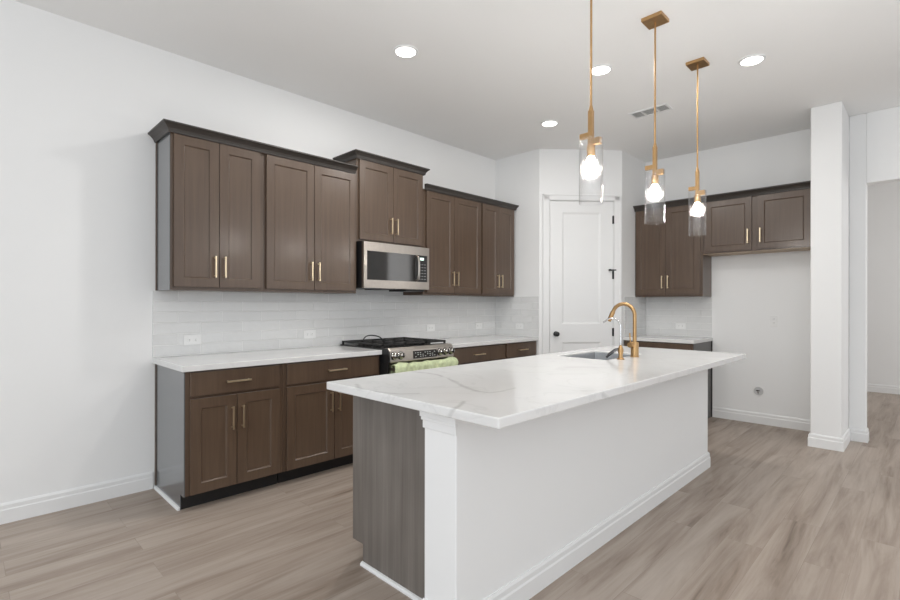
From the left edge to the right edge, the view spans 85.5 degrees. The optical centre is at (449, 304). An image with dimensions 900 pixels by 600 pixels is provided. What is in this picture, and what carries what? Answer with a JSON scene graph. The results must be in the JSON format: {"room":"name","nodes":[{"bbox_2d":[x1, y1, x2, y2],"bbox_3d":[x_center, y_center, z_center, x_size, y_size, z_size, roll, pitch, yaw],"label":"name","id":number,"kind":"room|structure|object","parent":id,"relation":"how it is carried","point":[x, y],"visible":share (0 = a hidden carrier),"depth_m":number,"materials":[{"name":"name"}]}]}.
{"room":"kitchen","nodes":[
{"label":"kitchen","id":0,"kind":"room"},
{"bbox_2d":[0,0,495,503],"bbox_3d":[-1.837,-0.259,3.758,0.120,3.100,9.784,0,0,45],"label":"wall","id":1,"kind":"structure","parent":0,"point":[80,103],"depth_m":3.17,"materials":[{"name":"paint"}]},
{"bbox_2d":[0,472,152,524],"bbox_3d":[-3.657,1.229,1.822,0.016,0.118,4.474,0,0,45],"label":"baseboard","id":2,"kind":"structure","parent":1,"relation":"attached to","point":[21,509],"depth_m":3.09,"materials":[{"name":"paint"}]},
{"bbox_2d":[155,132,263,291],"bbox_3d":[-1.721,-0.622,3.532,0.357,1.053,0.645,0,0,45],"label":"upper cabinet","id":3,"kind":"object","parent":1,"relation":"attached to","point":[209,195],"visible":1,"depth_m":3.39,"materials":[{"name":"brown wood"}]},
{"bbox_2d":[256,153,355,293],"bbox_3d":[-1.202,-0.621,4.056,0.357,1.053,0.826,0,0,45],"label":"upper cabinet","id":4,"kind":"object","parent":1,"relation":"attached to","point":[310,209],"visible":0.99,"depth_m":3.92,"materials":[{"name":"brown wood"}]},
{"bbox_2d":[148,119,357,173],"bbox_3d":[-1.448,-1.164,3.796,0.373,0.060,1.498,0,0,45],"label":"crown molding","id":5,"kind":"structure","parent":4,"relation":"attached to","point":[164,126],"depth_m":3.51,"materials":[{"name":"brown wood"}]},
{"bbox_2d":[152,291,494,357],"bbox_3d":[-0.757,0.142,4.758,0.008,0.472,3.778,0,0,45],"label":"tile backsplash","id":6,"kind":"structure","parent":1,"relation":"attached to","point":[226,322],"depth_m":4.18,"materials":[{"name":"white tile"}]},
{"bbox_2d":[184,335,200,344],"bbox_3d":[-1.899,0.263,3.592,0.007,0.074,0.120,0,0,45],"label":"power outlet","id":7,"kind":"object","parent":6,"relation":"attached to","point":[188,339],"visible":1,"depth_m":3.59,"materials":[{"name":"white plastic"}]},
{"bbox_2d":[303,330,315,338],"bbox_3d":[-1.230,0.264,4.269,0.007,0.074,0.120,0,0,45],"label":"power outlet","id":8,"kind":"object","parent":6,"relation":"attached to","point":[307,334],"visible":1,"depth_m":4.27,"materials":[{"name":"white plastic"}]},
{"bbox_2d":[427,324,434,330],"bbox_3d":[-0.209,0.256,5.302,0.007,0.074,0.120,0,0,45],"label":"power outlet","id":9,"kind":"object","parent":6,"relation":"attached to","point":[430,327],"visible":1,"depth_m":5.30,"materials":[{"name":"white plastic"}]},
{"bbox_2d":[475,322,481,328],"bbox_3d":[0.347,0.257,5.864,0.007,0.074,0.120,0,0,45],"label":"power outlet","id":10,"kind":"object","parent":6,"relation":"attached to","point":[477,325],"visible":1,"depth_m":5.86,"materials":[{"name":"white plastic"}]},
{"bbox_2d":[345,158,422,247],"bbox_3d":[-0.635,-0.920,4.630,0.357,0.734,0.785,0,0,45],"label":"upper cabinet","id":11,"kind":"object","parent":1,"relation":"attached to","point":[389,200],"visible":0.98,"depth_m":4.49,"materials":[{"name":"brown wood"}]},
{"bbox_2d":[333,149,429,175],"bbox_3d":[-0.633,-1.305,4.625,0.365,0.060,0.874,0,0,45],"label":"crown molding","id":12,"kind":"structure","parent":11,"relation":"attached to","point":[355,153],"depth_m":4.41,"materials":[{"name":"brown wood"}]},
{"bbox_2d":[356,241,428,291],"bbox_3d":[-0.595,-0.338,4.598,0.440,0.426,0.770,0,0,45],"label":"microwave","id":13,"kind":"object","parent":11,"relation":"attached to","point":[379,266],"visible":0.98,"depth_m":4.43,"materials":[{"name":"silver metal"}]},
{"bbox_2d":[403,189,480,295],"bbox_3d":[-0.052,-0.620,5.220,0.357,1.053,0.866,0,0,45],"label":"upper cabinet","id":14,"kind":"object","parent":1,"relation":"attached to","point":[451,224],"visible":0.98,"depth_m":5.08,"materials":[{"name":"brown wood"}]},
{"bbox_2d":[425,183,518,210],"bbox_3d":[0.177,-1.159,5.448,0.361,0.056,1.511,0,0,45],"label":"crown molding","id":15,"kind":"structure","parent":14,"relation":"attached to","point":[429,187],"depth_m":5.24,"materials":[{"name":"brown wood"}]},
{"bbox_2d":[471,203,513,296],"bbox_3d":[0.467,-0.619,5.745,0.357,1.053,0.606,0,0,45],"label":"upper cabinet","id":16,"kind":"object","parent":1,"relation":"attached to","point":[497,223],"visible":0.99,"depth_m":5.62,"materials":[{"name":"brown wood"}]},
{"bbox_2d":[0,391,899,599],"bbox_3d":[2.462,1.348,1.921,8.820,0.100,13.220,0,0,45],"label":"floor","id":17,"kind":"structure","parent":0,"point":[773,515],"depth_m":2.66,"materials":[{"name":"beige wood"}]},
{"bbox_2d":[153,364,281,510],"bbox_3d":[-1.619,0.854,3.420,0.662,0.875,0.656,0,0,45],"label":"base cabinet","id":18,"kind":"object","parent":17,"relation":"on","point":[218,432],"visible":0.99,"depth_m":3.19,"materials":[{"name":"brown wood"}]},
{"bbox_2d":[277,355,378,482],"bbox_3d":[-1.087,0.855,3.958,0.662,0.875,0.853,0,0,45],"label":"base cabinet","id":19,"kind":"object","parent":17,"relation":"on","point":[317,421],"visible":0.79,"depth_m":3.65,"materials":[{"name":"brown wood"}]},
{"bbox_2d":[153,345,381,371],"bbox_3d":[-1.325,0.397,3.729,0.647,0.038,1.516,0,0,45],"label":"countertop","id":20,"kind":"structure","parent":19,"relation":"on","point":[191,363],"depth_m":3.51,"materials":[{"name":"white stone"}]},
{"bbox_2d":[340,337,454,374],"bbox_3d":[-0.475,0.814,4.489,0.771,0.958,0.752,0,0,45],"label":"gas range","id":21,"kind":"object","parent":17,"relation":"on","point":[395,350],"visible":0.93,"depth_m":4.26,"materials":[{"name":"silver metal"}]},
{"bbox_2d":[340,342,440,350],"bbox_3d":[-0.517,0.378,4.531,0.650,0.022,0.752,0,0,45],"label":"cooktop","id":22,"kind":"object","parent":21,"relation":"in","point":[352,344],"depth_m":4.30,"materials":[{"name":"black metal"}]},
{"bbox_2d":[391,357,457,373],"bbox_3d":[-0.202,0.591,4.219,0.124,0.224,0.733,0,0,45],"label":"cloth","id":23,"kind":"object","parent":21,"relation":"hanging from","point":[449,361],"visible":0.47,"depth_m":4.16,"materials":[{"name":"fabric"}]},
{"bbox_2d":[453,344,504,364],"bbox_3d":[0.070,0.857,5.129,0.662,0.875,0.910,0,0,45],"label":"base cabinet","id":24,"kind":"object","parent":17,"relation":"on","point":[484,353],"visible":0.23,"depth_m":4.94,"materials":[{"name":"brown wood"}]},
{"bbox_2d":[435,335,537,347],"bbox_3d":[0.271,0.400,5.343,0.647,0.038,1.499,0,0,45],"label":"countertop","id":25,"kind":"structure","parent":24,"relation":"on","point":[457,342],"depth_m":5.26,"materials":[{"name":"white stone"}]},
{"bbox_2d":[504,341,535,358],"bbox_3d":[0.596,0.858,5.661,0.662,0.875,0.582,0,0,45],"label":"base cabinet","id":26,"kind":"object","parent":17,"relation":"on","point":[518,349],"visible":0.21,"depth_m":5.43,"materials":[{"name":"brown wood"}]},
{"bbox_2d":[353,369,709,599],"bbox_3d":[0.751,0.858,3.143,0.843,0.875,2.926,0,0,45],"label":"kitchen island","id":27,"kind":"object","parent":17,"relation":"on","point":[445,508],"visible":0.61,"depth_m":2.27,"materials":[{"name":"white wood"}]},
{"bbox_2d":[327,345,745,428],"bbox_3d":[0.847,0.401,3.086,1.082,0.038,3.040,0,0,45],"label":"island countertop","id":28,"kind":"structure","parent":27,"relation":"on","point":[498,394],"depth_m":2.40,"materials":[{"name":"white stone"}]},
{"bbox_2d":[565,352,630,359],"bbox_3d":[1.134,0.515,3.680,0.383,0.242,0.570,0,0,45],"label":"sink","id":29,"kind":"object","parent":28,"relation":"in","point":[594,355],"visible":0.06,"depth_m":3.94,"materials":[{"name":"metal"}]},
{"bbox_2d":[603,318,623,359],"bbox_3d":[1.148,0.237,3.422,0.158,0.289,0.052,0,0,45],"label":"tap","id":30,"kind":"object","parent":28,"relation":"on","point":[619,349],"visible":1,"depth_m":3.38,"materials":[{"name":"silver metal"}]},
{"bbox_2d":[608,302,638,356],"bbox_3d":[1.269,0.183,3.598,0.243,0.398,0.093,0,0,45],"label":"kitchen faucet","id":31,"kind":"object","parent":28,"relation":"on","point":[634,346],"visible":0.98,"depth_m":3.54,"materials":[{"name":"gold metal"}]},
{"bbox_2d":[624,340,711,417],"bbox_3d":[2.526,0.861,5.671,0.778,0.875,0.662,0,0,45],"label":"base cabinet","id":32,"kind":"object","parent":17,"relation":"on","point":[705,346],"visible":0.06,"depth_m":5.50,"materials":[{"name":"brown wood"}]},
{"bbox_2d":[623,335,712,343],"bbox_3d":[2.537,0.403,5.679,0.785,0.038,0.639,0,0,45],"label":"countertop","id":33,"kind":"structure","parent":32,"relation":"on","point":[650,338],"depth_m":5.48,"materials":[{"name":"white stone"}]},
{"bbox_2d":[14,0,899,161],"bbox_3d":[2.467,-1.852,1.921,8.820,0.100,13.220,0,0,45],"label":"ceiling","id":34,"kind":"structure","parent":0,"point":[483,78],"depth_m":3.54,"materials":[{"name":"paint"}]},
{"bbox_2d":[394,44,417,57],"bbox_3d":[-0.316,-1.800,3.470,0.172,0.012,0.172,0,0,45],"label":"recessed light","id":35,"kind":"object","parent":34,"relation":"in","point":[403,51],"visible":1,"depth_m":3.46,"materials":[{"name":"paint"}]},
{"bbox_2d":[396,47,415,56],"bbox_3d":[-0.316,-1.802,3.470,0.143,0.008,0.143,0,0,45],"label":"diffuser","id":36,"kind":"object","parent":35,"relation":"attached to","point":[400,51],"depth_m":3.46,"materials":[{"name":"white plastic"}]},
{"bbox_2d":[541,120,557,126],"bbox_3d":[0.991,-1.798,4.843,0.172,0.012,0.172,0,0,45],"label":"recessed light","id":37,"kind":"object","parent":34,"relation":"in","point":[547,123],"visible":1,"depth_m":4.84,"materials":[{"name":"paint"}]},
{"bbox_2d":[542,121,556,125],"bbox_3d":[0.991,-1.800,4.843,0.143,0.008,0.143,0,0,45],"label":"diffuser","id":38,"kind":"object","parent":37,"relation":"attached to","point":[545,123],"depth_m":4.84,"materials":[{"name":"white plastic"}]},
{"bbox_2d":[579,0,602,204],"bbox_3d":[0.724,-1.160,2.498,0.127,1.290,0.127,0,0,45],"label":"pendant lamp","id":39,"kind":"object","parent":34,"relation":"hanging from","point":[591,164],"visible":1,"depth_m":2.49,"materials":[{"name":"gold metal"}]},
{"bbox_2d":[587,143,594,157],"bbox_3d":[0.723,-0.791,2.498,0.042,0.068,0.042,0,0,45],"label":"socket","id":40,"kind":"object","parent":39,"relation":"attached to","point":[591,146],"depth_m":2.48,"materials":[{"name":"gold metal"}]},
{"bbox_2d":[589,64,611,75],"bbox_3d":[1.154,-1.798,3.739,0.172,0.012,0.172,0,0,45],"label":"recessed light","id":41,"kind":"object","parent":34,"relation":"in","point":[600,69],"visible":0.84,"depth_m":3.73,"materials":[{"name":"paint"}]},
{"bbox_2d":[592,66,609,74],"bbox_3d":[1.154,-1.800,3.739,0.143,0.008,0.143,0,0,45],"label":"diffuser","id":42,"kind":"object","parent":41,"relation":"attached to","point":[596,70],"depth_m":3.74,"materials":[{"name":"white plastic"}]},
{"bbox_2d":[628,103,672,118],"bbox_3d":[1.869,-1.799,4.544,0.350,0.008,0.170,0,0,45],"label":"ceiling vent","id":43,"kind":"object","parent":34,"relation":"in","point":[664,107],"visible":0.98,"depth_m":4.54,"materials":[{"name":"metal"}]},
{"bbox_2d":[641,10,668,207],"bbox_3d":[1.295,-1.159,3.076,0.127,1.290,0.127,0,0,45],"label":"pendant lamp","id":44,"kind":"object","parent":34,"relation":"hanging from","point":[659,18],"visible":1,"depth_m":3.07,"materials":[{"name":"gold metal"}]},
{"bbox_2d":[651,174,658,184],"bbox_3d":[1.294,-0.790,3.076,0.042,0.068,0.042,0,0,45],"label":"socket","id":45,"kind":"object","parent":44,"relation":"attached to","point":[655,177],"depth_m":3.06,"materials":[{"name":"gold metal"}]},
{"bbox_2d":[686,57,708,231],"bbox_3d":[1.846,-1.158,3.633,0.127,1.290,0.127,0,0,45],"label":"pendant lamp","id":46,"kind":"object","parent":34,"relation":"hanging from","point":[696,64],"visible":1,"depth_m":3.62,"materials":[{"name":"gold metal"}]},
{"bbox_2d":[694,194,700,202],"bbox_3d":[1.846,-0.789,3.633,0.042,0.068,0.042,0,0,45],"label":"socket","id":47,"kind":"object","parent":46,"relation":"attached to","point":[697,198],"depth_m":3.62,"materials":[{"name":"gold metal"}]},
{"bbox_2d":[738,54,765,66],"bbox_3d":[2.224,-1.796,3.588,0.172,0.012,0.172,0,0,45],"label":"recessed light","id":48,"kind":"object","parent":34,"relation":"in","point":[754,59],"visible":1,"depth_m":3.58,"materials":[{"name":"paint"}]},
{"bbox_2d":[741,56,762,64],"bbox_3d":[2.224,-1.798,3.588,0.143,0.008,0.143,0,0,45],"label":"diffuser","id":49,"kind":"object","parent":48,"relation":"attached to","point":[748,60],"depth_m":3.58,"materials":[{"name":"white plastic"}]},
{"bbox_2d":[496,149,538,354],"bbox_3d":[0.844,-0.255,5.917,0.654,3.100,0.120,0,0,45],"label":"wall","id":50,"kind":"structure","parent":0,"point":[517,176],"depth_m":5.79,"materials":[{"name":"paint"}]},
{"bbox_2d":[495,296,538,336],"bbox_3d":[0.799,0.145,5.870,0.642,0.472,0.008,0,0,45],"label":"tile backsplash","id":51,"kind":"structure","parent":50,"relation":"attached to","point":[509,311],"depth_m":5.86,"materials":[{"name":"white tile"}]},
{"bbox_2d":[516,323,523,329],"bbox_3d":[0.833,0.262,5.825,0.120,0.074,0.007,0,0,45],"label":"power outlet","id":52,"kind":"object","parent":51,"relation":"attached to","point":[518,325],"visible":1,"depth_m":5.81,"materials":[{"name":"white plastic"}]},
{"bbox_2d":[539,149,621,354],"bbox_3d":[1.521,-0.254,5.732,0.983,3.100,0.110,0,0,-4],"label":"wall","id":53,"kind":"structure","parent":0,"point":[560,172],"depth_m":5.67,"materials":[{"name":"paint"}]},
{"bbox_2d":[542,194,620,353],"bbox_3d":[1.532,0.010,5.721,0.928,2.574,0.132,0,0,-4],"label":"trim","id":54,"kind":"structure","parent":53,"relation":"attached to","point":[616,199],"depth_m":5.66,"materials":[{"name":"paint"}]},
{"bbox_2d":[550,201,615,352],"bbox_3d":[1.551,0.043,5.664,0.780,2.484,0.110,0,0,-4],"label":"door","id":55,"kind":"structure","parent":53,"relation":"in","point":[581,236],"depth_m":5.69,"materials":[{"name":"paint"}]},
{"bbox_2d":[622,151,645,345],"bbox_3d":[2.207,-0.252,5.989,0.120,3.100,0.666,0,0,45],"label":"wall","id":56,"kind":"structure","parent":0,"point":[633,168],"depth_m":5.86,"materials":[{"name":"paint"}]},
{"bbox_2d":[624,297,645,336],"bbox_3d":[2.271,0.147,5.963,0.008,0.472,0.610,0,0,45],"label":"tile backsplash","id":57,"kind":"structure","parent":56,"relation":"attached to","point":[639,303],"depth_m":5.97,"materials":[{"name":"white tile"}]},
{"bbox_2d":[646,129,810,419],"bbox_3d":[2.779,-0.252,5.975,3.325,3.100,0.120,0,0,45],"label":"wall","id":58,"kind":"structure","parent":0,"point":[747,289],"depth_m":5.32,"materials":[{"name":"paint"}]},
{"bbox_2d":[635,203,711,296],"bbox_3d":[2.632,-0.615,5.783,0.767,1.053,0.357,0,0,45],"label":"upper cabinet","id":59,"kind":"object","parent":58,"relation":"attached to","point":[670,261],"visible":0.95,"depth_m":5.65,"materials":[{"name":"brown wood"}]},
{"bbox_2d":[646,297,711,337],"bbox_3d":[2.758,0.148,5.905,0.766,0.472,0.008,0,0,45],"label":"tile backsplash","id":60,"kind":"structure","parent":58,"relation":"attached to","point":[662,313],"depth_m":5.88,"materials":[{"name":"white tile"}]},
{"bbox_2d":[676,323,685,328],"bbox_3d":[2.782,0.262,5.869,0.120,0.074,0.007,0,0,45],"label":"power outlet","id":61,"kind":"object","parent":60,"relation":"attached to","point":[678,325],"visible":1,"depth_m":5.87,"materials":[{"name":"white plastic"}]},
{"bbox_2d":[703,188,810,255],"bbox_3d":[3.267,-0.847,5.155,1.012,0.588,0.357,0,0,45],"label":"upper cabinet","id":62,"kind":"object","parent":58,"relation":"attached to","point":[781,221],"visible":0.94,"depth_m":5.04,"materials":[{"name":"brown wood"}]},
{"bbox_2d":[633,181,810,211],"bbox_3d":[2.875,-1.159,5.304,1.786,0.064,0.048,0,0,45],"label":"crown molding","id":63,"kind":"structure","parent":62,"relation":"attached to","point":[806,184],"depth_m":5.19,"materials":[{"name":"brown wood"}]},
{"bbox_2d":[752,386,764,396],"bbox_3d":[3.354,0.948,5.299,0.116,0.116,0.030,0,0,45],"label":"water supply box","id":64,"kind":"object","parent":58,"relation":"attached to","point":[758,391],"visible":1,"depth_m":5.30,"materials":[{"name":"white plastic"}]},
{"bbox_2d":[712,407,809,430],"bbox_3d":[3.391,1.240,5.272,1.008,0.118,0.016,0,0,45],"label":"baseboard","id":65,"kind":"structure","parent":58,"relation":"attached to","point":[725,413],"depth_m":5.27,"materials":[{"name":"paint"}]},
{"bbox_2d":[770,315,777,326],"bbox_3d":[3.464,0.179,5.207,0.074,0.120,0.007,0,0,45],"label":"power outlet","id":66,"kind":"object","parent":58,"relation":"attached to","point":[773,318],"visible":1,"depth_m":5.21,"materials":[{"name":"white plastic"}]},
{"bbox_2d":[810,101,848,437],"bbox_3d":[3.611,-0.250,4.614,0.227,3.100,0.646,0,0,45],"label":"column","id":67,"kind":"structure","parent":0,"point":[829,274],"depth_m":4.39,"materials":[{"name":"paint"}]},
{"bbox_2d":[808,428,868,451],"bbox_3d":[3.647,1.241,4.564,0.384,0.118,0.662,0,0,45],"label":"baseboard","id":68,"kind":"structure","parent":67,"relation":"attached to","point":[852,434],"depth_m":4.42,"materials":[{"name":"paint"}]},
{"bbox_2d":[849,106,899,429],"bbox_3d":[5.781,-0.247,2.825,5.375,3.100,0.130,0,0,45],"label":"wall","id":69,"kind":"structure","parent":0,"point":[874,137],"depth_m":4.60,"materials":[{"name":"paint"}]},
{"bbox_2d":[867,181,899,385],"bbox_3d":[7.070,-0.245,6.578,8.820,3.100,0.120,0,0,45],"label":"wall","id":70,"kind":"structure","parent":0,"point":[883,200],"depth_m":7.17,"materials":[{"name":"paint"}]},
{"bbox_2d":[867,383,899,394],"bbox_3d":[7.738,1.248,5.819,6.800,0.118,0.016,0,0,45],"label":"baseboard","id":71,"kind":"structure","parent":70,"relation":"attached to","point":[889,389],"depth_m":7.16,"materials":[{"name":"paint"}]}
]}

